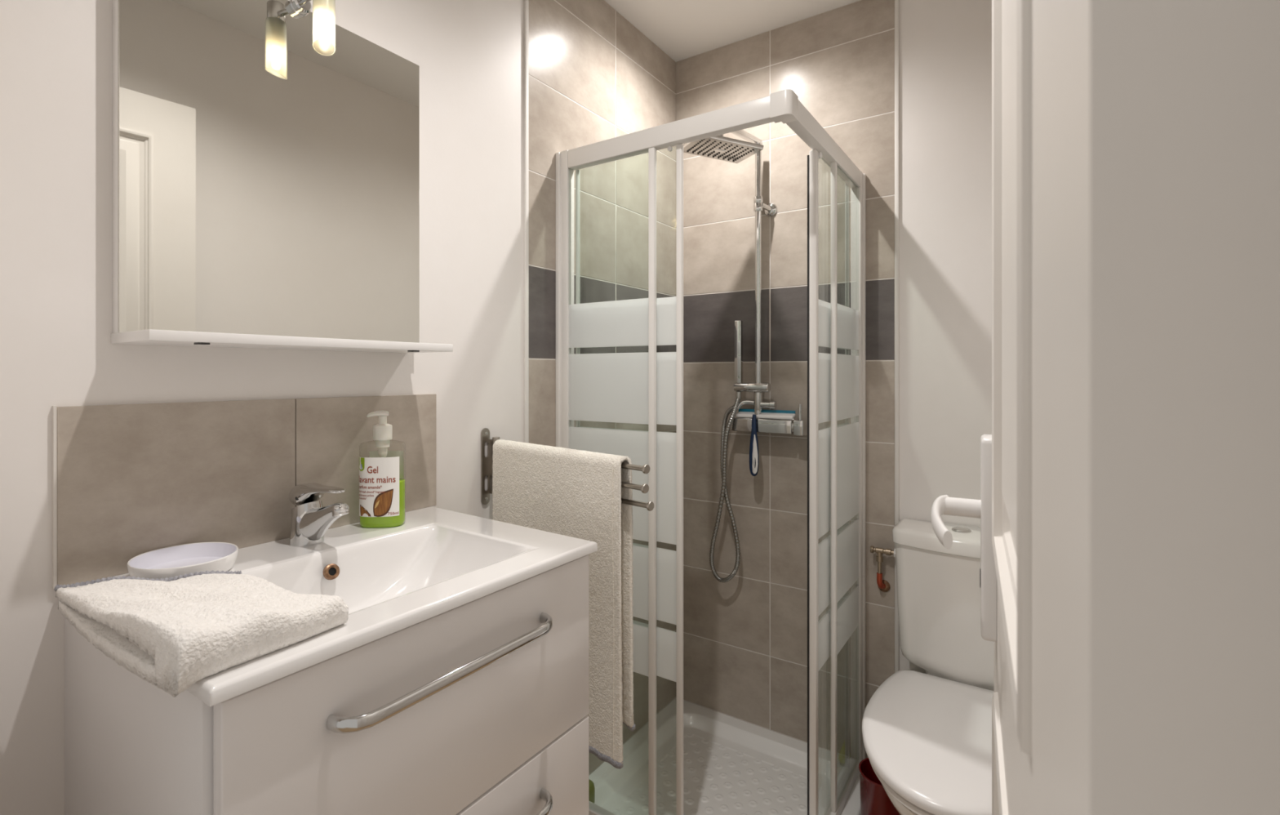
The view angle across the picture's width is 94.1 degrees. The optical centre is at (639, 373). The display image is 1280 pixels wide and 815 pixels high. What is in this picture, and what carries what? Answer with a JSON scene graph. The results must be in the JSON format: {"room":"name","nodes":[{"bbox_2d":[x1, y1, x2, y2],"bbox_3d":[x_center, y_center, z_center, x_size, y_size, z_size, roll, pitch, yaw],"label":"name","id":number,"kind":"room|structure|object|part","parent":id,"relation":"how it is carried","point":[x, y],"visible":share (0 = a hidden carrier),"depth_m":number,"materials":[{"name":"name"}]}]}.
{"room":"bathroom","nodes":[
{"label":"bathroom","id":0,"kind":"room"},
{"bbox_2d":[0,0,675,814],"bbox_3d":[-0.423,0.044,1.484,0.106,2.412,2.062,0,0,34],"label":"wall","id":1,"kind":"structure","parent":0,"point":[594,77],"depth_m":1.29,"materials":[{"name":"paint"}]},
{"bbox_2d":[52,393,435,588],"bbox_3d":[-0.632,0.170,1.077,0.009,0.250,0.624,0,0,34],"label":"backsplash","id":2,"kind":"structure","parent":1,"relation":"attached to","point":[129,481],"depth_m":0.96,"materials":[{"name":"beige tile"}]},
{"bbox_2d":[110,0,453,352],"bbox_3d":[-0.572,-0.348,1.038,0.151,0.614,0.501,0,0,34],"label":"wall mirror","id":3,"kind":"object","parent":1,"relation":"attached to","point":[266,184],"visible":0.99,"depth_m":1.01,"materials":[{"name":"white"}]},
{"bbox_2d":[110,328,453,352],"bbox_3d":[-0.575,-0.051,1.034,0.151,0.015,0.493,0,0,34],"label":"shelf","id":4,"kind":"object","parent":3,"relation":"attached to","point":[181,337],"depth_m":0.95,"materials":[{"name":"white plastic"}]},
{"bbox_2d":[288,0,335,56],"bbox_3d":[-0.578,-0.618,1.043,0.128,0.135,0.035,0,0,34],"label":"lamp","id":5,"kind":"object","parent":3,"relation":"attached to","point":[323,11],"visible":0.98,"depth_m":1.01,"materials":[{"name":"white glass"}]},
{"bbox_3d":[-0.570,-0.659,1.037,0.060,0.019,0.011,0,0,34],"label":"arm","id":6,"kind":"part","parent":5,"relation":"part of","materials":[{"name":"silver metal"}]},
{"bbox_3d":[-0.539,-0.602,1.017,0.035,0.103,0.035,0,0,34],"label":"lamp shade","id":7,"kind":"part","parent":5,"relation":"part of","materials":[{"name":"white glass"}]},
{"bbox_2d":[64,554,588,814],"bbox_3d":[-0.429,0.616,0.928,0.511,0.608,0.576,0,0,34],"label":"vanity cabinet","id":8,"kind":"object","parent":1,"relation":"attached to","point":[479,706],"visible":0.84,"depth_m":0.75,"materials":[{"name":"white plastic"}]},
{"bbox_2d":[106,506,597,706],"bbox_3d":[-0.434,0.356,0.945,0.484,0.123,0.610,0,0,34],"label":"washbasin","id":9,"kind":"object","parent":8,"relation":"in","point":[390,580],"visible":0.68,"depth_m":0.99,"materials":[{"name":"white ceramic"}]},
{"bbox_2d":[126,542,238,579],"bbox_3d":[-0.672,0.281,0.881,0.137,0.027,0.130,0,0,34],"label":"soap dish","id":10,"kind":"object","parent":9,"relation":"on","point":[180,559],"visible":0.88,"depth_m":0.90,"materials":[{"name":"white ceramic"}]},
{"bbox_2d":[53,569,348,697],"bbox_3d":[-0.545,0.273,0.727,0.397,0.059,0.180,0,0,34],"label":"folded towel","id":11,"kind":"object","parent":9,"relation":"on","point":[175,633],"visible":1,"depth_m":0.63,"materials":[{"name":"white fabric"}]},
{"bbox_2d":[288,482,349,546],"bbox_3d":[-0.548,0.243,1.020,0.156,0.105,0.053,0,0,34],"label":"tap","id":12,"kind":"object","parent":9,"relation":"on","point":[309,521],"visible":1,"depth_m":1.01,"materials":[{"name":"silver metal"}]},
{"bbox_3d":[-0.549,0.211,1.020,0.134,0.040,0.049,0,0,34],"label":"lever","id":13,"kind":"part","parent":12,"relation":"part of","materials":[{"name":"silver metal"}]},
{"bbox_3d":[-0.543,0.251,1.016,0.142,0.075,0.043,0,0,34],"label":"spout","id":14,"kind":"part","parent":12,"relation":"part of","materials":[{"name":"silver metal"}]},
{"bbox_2d":[359,410,405,527],"bbox_3d":[-0.502,0.184,1.162,0.083,0.222,0.057,0,0,-5],"label":"soap bottle","id":15,"kind":"object","parent":9,"relation":"on","point":[381,481],"visible":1,"depth_m":1.14,"materials":[{"name":"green plastic"}]},
{"bbox_3d":[-0.234,0.388,0.795,0.040,0.017,0.352,0,0,34],"label":"handle","id":16,"kind":"part","parent":8,"relation":"part of","materials":[{"name":"silver metal"}]},
{"bbox_3d":[-0.255,0.753,0.817,0.019,0.303,0.568,0,0,34],"label":"drawer","id":17,"kind":"part","parent":8,"relation":"part of","materials":[{"name":"white paint"}]},
{"bbox_3d":[-0.234,0.667,0.795,0.040,0.017,0.352,0,0,34],"label":"handle","id":18,"kind":"part","parent":8,"relation":"part of","materials":[{"name":"silver metal"}]},
{"bbox_2d":[524,0,528,443],"bbox_3d":[-0.300,0.044,1.575,0.008,2.412,0.012,0,0,34],"label":"trim","id":19,"kind":"structure","parent":1,"relation":"attached to","point":[526,2],"depth_m":1.57,"materials":[{"name":"white"}]},
{"bbox_2d":[480,427,653,511],"bbox_3d":[-0.179,0.228,1.294,0.527,0.187,0.038,0,0,41],"label":"towel rack","id":20,"kind":"object","parent":1,"relation":"attached to","point":[486,462],"visible":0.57,"depth_m":1.45,"materials":[{"name":"silver metal"}]},
{"bbox_3d":[-0.379,0.228,1.460,0.004,0.187,0.025,0,0,34],"label":"wall plate","id":21,"kind":"part","parent":20,"relation":"part of","materials":[{"name":"silver metal"}]},
{"bbox_3d":[-0.357,0.231,1.463,0.029,0.149,0.018,0,0,34],"label":"hinge post","id":22,"kind":"part","parent":20,"relation":"part of","materials":[{"name":"silver metal"}]},
{"bbox_2d":[492,439,635,768],"bbox_3d":[-0.184,0.458,1.302,0.437,0.597,0.065,0,0,41],"label":"bath towel","id":23,"kind":"object","parent":20,"relation":"hanging from","point":[566,491],"visible":0.49,"depth_m":1.18,"materials":[{"name":"beige fabric"}]},
{"bbox_3d":[-0.171,0.215,1.287,0.494,0.010,0.010,0,0,44],"label":"rail","id":24,"kind":"part","parent":20,"relation":"part of","materials":[{"name":"silver metal"}]},
{"bbox_3d":[-0.170,0.179,1.288,0.494,0.010,0.010,0,0,43],"label":"rail","id":25,"kind":"part","parent":20,"relation":"part of","materials":[{"name":"silver metal"}]},
{"bbox_3d":[-0.166,0.251,1.294,0.492,0.010,0.010,0,0,42],"label":"rail","id":26,"kind":"part","parent":20,"relation":"part of","materials":[{"name":"silver metal"}]},
{"bbox_3d":[0.009,0.215,1.114,0.006,0.018,0.018,0,0,44],"label":"knob","id":27,"kind":"part","parent":20,"relation":"part of","materials":[{"name":"silver metal"}]},
{"bbox_3d":[0.011,0.179,1.116,0.006,0.018,0.018,0,0,43],"label":"knob","id":28,"kind":"part","parent":20,"relation":"part of","materials":[{"name":"silver metal"}]},
{"bbox_3d":[0.019,0.251,1.128,0.006,0.018,0.018,0,0,42],"label":"knob","id":29,"kind":"part","parent":20,"relation":"part of","materials":[{"name":"silver metal"}]},
{"bbox_2d":[604,0,860,62],"bbox_3d":[0.115,-1.192,1.138,1.385,0.060,2.042,0,0,34],"label":"ceiling","id":30,"kind":"structure","parent":0,"point":[683,29],"depth_m":1.95,"materials":[{"name":"white paint"}]},
{"bbox_2d":[675,0,991,757],"bbox_3d":[0.652,0.044,1.944,1.185,2.412,0.106,0,0,34],"label":"wall","id":31,"kind":"structure","parent":0,"point":[745,636],"depth_m":1.93,"materials":[{"name":"paint"}]},
{"bbox_2d":[683,129,807,435],"bbox_3d":[0.312,-0.289,1.879,0.437,0.974,0.262,0,0,-38],"label":"shower column","id":32,"kind":"structure","parent":31,"relation":"attached to","point":[722,148],"depth_m":1.96,"materials":[{"name":"silver metal"}]},
{"bbox_2d":[709,320,742,582],"bbox_3d":[0.285,0.269,2.025,0.120,0.894,0.057,0,0,34],"label":"shower","id":33,"kind":"object","parent":32,"relation":"attached to","point":[739,323],"visible":1,"depth_m":2.01,"materials":[{"name":"silver metal"}]},
{"bbox_3d":[0.333,-0.072,2.013,0.024,0.212,0.021,0,0,34],"label":"handle","id":34,"kind":"part","parent":33,"relation":"part of","materials":[{"name":"silver metal"}]},
{"bbox_3d":[0.319,-0.768,1.905,0.020,0.016,0.240,0,0,43],"label":"overhead arm","id":35,"kind":"part","parent":32,"relation":"part of","materials":[{"name":"silver metal"}]},
{"bbox_2d":[735,408,795,475],"bbox_3d":[0.406,0.229,1.961,0.200,0.216,0.055,0,0,34],"label":"squeegee","id":36,"kind":"object","parent":32,"relation":"on","point":[747,413],"visible":0.98,"depth_m":1.95,"materials":[{"name":"white plastic"}]},
{"bbox_3d":[0.375,0.236,1.960,0.034,0.202,0.016,0,0,34],"label":"handle","id":37,"kind":"part","parent":36,"relation":"part of","materials":[{"name":"blue plastic"}]},
{"bbox_3d":[0.420,0.129,1.982,0.198,0.018,0.005,0,0,34],"label":"blade","id":38,"kind":"part","parent":36,"relation":"part of","materials":[{"name":"teal rubber"}]},
{"bbox_3d":[0.424,-0.556,1.996,0.059,0.023,0.022,0,0,-44],"label":"bracket arm","id":39,"kind":"part","parent":32,"relation":"part of","materials":[{"name":"silver metal"}]},
{"bbox_3d":[0.510,0.124,1.900,0.010,0.052,0.010,0,0,34],"label":"control lever","id":40,"kind":"part","parent":32,"relation":"part of","materials":[{"name":"silver metal"}]},
{"bbox_3d":[0.512,0.173,1.903,0.032,0.048,0.048,0,0,34],"label":"control knob","id":41,"kind":"part","parent":32,"relation":"part of","materials":[{"name":"silver metal"}]},
{"bbox_2d":[870,545,895,591],"bbox_3d":[0.741,0.593,1.796,0.086,0.144,0.041,0,0,34],"label":"valve","id":42,"kind":"object","parent":31,"relation":"attached to","point":[883,585],"visible":0.97,"depth_m":1.79,"materials":[{"name":"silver metal"}]},
{"bbox_2d":[894,0,898,672],"bbox_3d":[0.775,0.044,1.800,0.012,2.412,0.008,0,0,34],"label":"trim","id":43,"kind":"structure","parent":31,"relation":"attached to","point":[896,2],"depth_m":1.80,"materials":[{"name":"white"}]},
{"bbox_3d":[-0.242,1.280,0.601,1.385,0.060,3.332,0,0,34],"label":"floor","id":44,"kind":"structure","parent":0,"visible":0},
{"bbox_2d":[588,697,860,814],"bbox_3d":[0.237,1.229,1.733,0.716,0.042,0.704,0,0,34],"label":"shower tray","id":45,"kind":"object","parent":44,"relation":"on","point":[732,766],"visible":0.73,"depth_m":1.85,"materials":[{"name":"white ceramic"}]},
{"bbox_2d":[588,778,595,802],"bbox_3d":[-0.151,1.185,1.689,0.047,0.063,0.047,0,0,34],"label":"shampoo bottle","id":46,"kind":"object","parent":45,"relation":"on","point":[591,784],"visible":0.25,"depth_m":1.68,"materials":[{"name":"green plastic"}]},
{"bbox_2d":[555,88,866,814],"bbox_3d":[0.232,0.294,1.757,0.680,1.828,0.670,0,0,34],"label":"shower enclosure","id":47,"kind":"object","parent":45,"relation":"on","point":[646,388],"visible":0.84,"depth_m":1.56,"materials":[{"name":"white metal"}]},
{"bbox_3d":[-0.209,0.294,1.672,0.040,1.826,0.040,0,0,34],"label":"wall post","id":48,"kind":"part","parent":47,"relation":"part of","materials":[{"name":"white metal"}]},
{"bbox_3d":[0.072,1.192,1.486,0.634,0.030,0.030,0,0,34],"label":"rail","id":49,"kind":"part","parent":47,"relation":"part of","materials":[{"name":"white metal"}]},
{"bbox_3d":[-0.086,0.305,1.583,0.264,1.746,0.005,0,0,34],"label":"fixed glass","id":50,"kind":"part","parent":47,"relation":"part of","materials":[{"name":"glass"}]},
{"bbox_3d":[-0.038,0.304,1.571,0.315,1.738,0.005,0,0,34],"label":"door glass","id":51,"kind":"part","parent":47,"relation":"part of","materials":[{"name":"glass"}]},
{"bbox_3d":[0.067,-0.593,1.490,0.622,0.050,0.030,0,0,34],"label":"rail","id":52,"kind":"part","parent":47,"relation":"part of","materials":[{"name":"white metal"}]},
{"bbox_3d":[0.099,0.304,1.479,0.016,1.742,0.014,0,0,34],"label":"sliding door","id":53,"kind":"part","parent":47,"relation":"part of","materials":[{"name":"white metal"}]},
{"bbox_3d":[0.443,0.304,1.520,0.019,1.742,0.022,0,0,34],"label":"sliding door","id":54,"kind":"part","parent":47,"relation":"part of","materials":[{"name":"white metal"}]},
{"bbox_3d":[0.491,-0.593,1.571,0.030,0.050,0.612,0,0,34],"label":"rail","id":55,"kind":"part","parent":47,"relation":"part of","materials":[{"name":"white metal"}]},
{"bbox_3d":[0.534,0.304,1.652,0.005,1.738,0.298,0,0,34],"label":"door glass","id":56,"kind":"part","parent":47,"relation":"part of","materials":[{"name":"glass"}]},
{"bbox_3d":[0.496,1.192,1.579,0.030,0.030,0.594,0,0,34],"label":"rail","id":57,"kind":"part","parent":47,"relation":"part of","materials":[{"name":"white metal"}]},
{"bbox_3d":[0.597,0.305,1.719,0.005,1.746,0.248,0,0,34],"label":"fixed glass","id":58,"kind":"part","parent":47,"relation":"part of","materials":[{"name":"glass"}]},
{"bbox_3d":[0.672,0.294,1.842,0.040,1.826,0.040,0,0,34],"label":"wall post","id":59,"kind":"part","parent":47,"relation":"part of","materials":[{"name":"white metal"}]},
{"bbox_2d":[838,739,850,766],"bbox_3d":[0.632,1.168,1.844,0.035,0.079,0.039,0,0,34],"label":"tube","id":60,"kind":"object","parent":45,"relation":"on","point":[842,753],"visible":0.44,"depth_m":1.83,"materials":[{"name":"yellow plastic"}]},
{"bbox_2d":[858,757,900,814],"bbox_3d":[0.639,1.148,1.569,0.120,0.202,0.120,0,0,34],"label":"waste bin","id":61,"kind":"object","parent":44,"relation":"on","point":[874,799],"visible":0.41,"depth_m":1.54,"materials":[{"name":"red plastic"}]},
{"bbox_2d":[862,518,994,814],"bbox_3d":[0.747,0.838,1.408,0.386,0.824,0.678,0,0,34],"label":"toilet","id":62,"kind":"object","parent":44,"relation":"on","point":[926,733],"visible":0.57,"depth_m":1.51,"materials":[{"name":"white ceramic"}]},
{"bbox_3d":[0.707,0.849,1.347,0.368,0.016,0.523,0,0,34],"label":"seat","id":63,"kind":"part","parent":62,"relation":"part of","materials":[{"name":"white plastic"}]},
{"bbox_3d":[0.748,1.054,1.408,0.358,0.392,0.657,0,0,34],"label":"bowl","id":64,"kind":"part","parent":62,"relation":"part of","materials":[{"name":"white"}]},
{"bbox_3d":[0.707,0.823,1.347,0.386,0.031,0.531,0,0,34],"label":"lid","id":65,"kind":"part","parent":62,"relation":"part of","materials":[{"name":"white plastic"}]},
{"bbox_3d":[0.888,0.455,1.620,0.368,0.046,0.169,0,0,34],"label":"tank lid","id":66,"kind":"part","parent":62,"relation":"part of","materials":[{"name":"white ceramic"}]},
{"bbox_3d":[0.891,0.667,1.623,0.356,0.378,0.160,0,0,34],"label":"tank","id":67,"kind":"part","parent":62,"relation":"part of","materials":[{"name":"white ceramic"}]},
{"bbox_3d":[0.645,0.044,0.773,0.100,2.412,2.062,0,0,34],"label":"wall","id":68,"kind":"structure","parent":0,"visible":0},
{"bbox_2d":[930,0,1279,814],"bbox_3d":[0.237,0.215,0.401,0.096,2.054,0.606,0,0,29],"label":"door","id":69,"kind":"structure","parent":68,"relation":"in","point":[1127,508],"depth_m":0.13,"materials":[{"name":"paint"}]},
{"bbox_3d":[0.337,0.140,0.623,0.034,0.019,0.019,0,0,29],"label":"lever","id":70,"kind":"part","parent":69,"relation":"part of","materials":[{"name":"white plastic"}]},
{"bbox_3d":[0.356,0.165,0.610,0.013,0.202,0.048,0,0,29],"label":"handle","id":71,"kind":"part","parent":69,"relation":"part of","materials":[{"name":"white plastic"}]}
]}

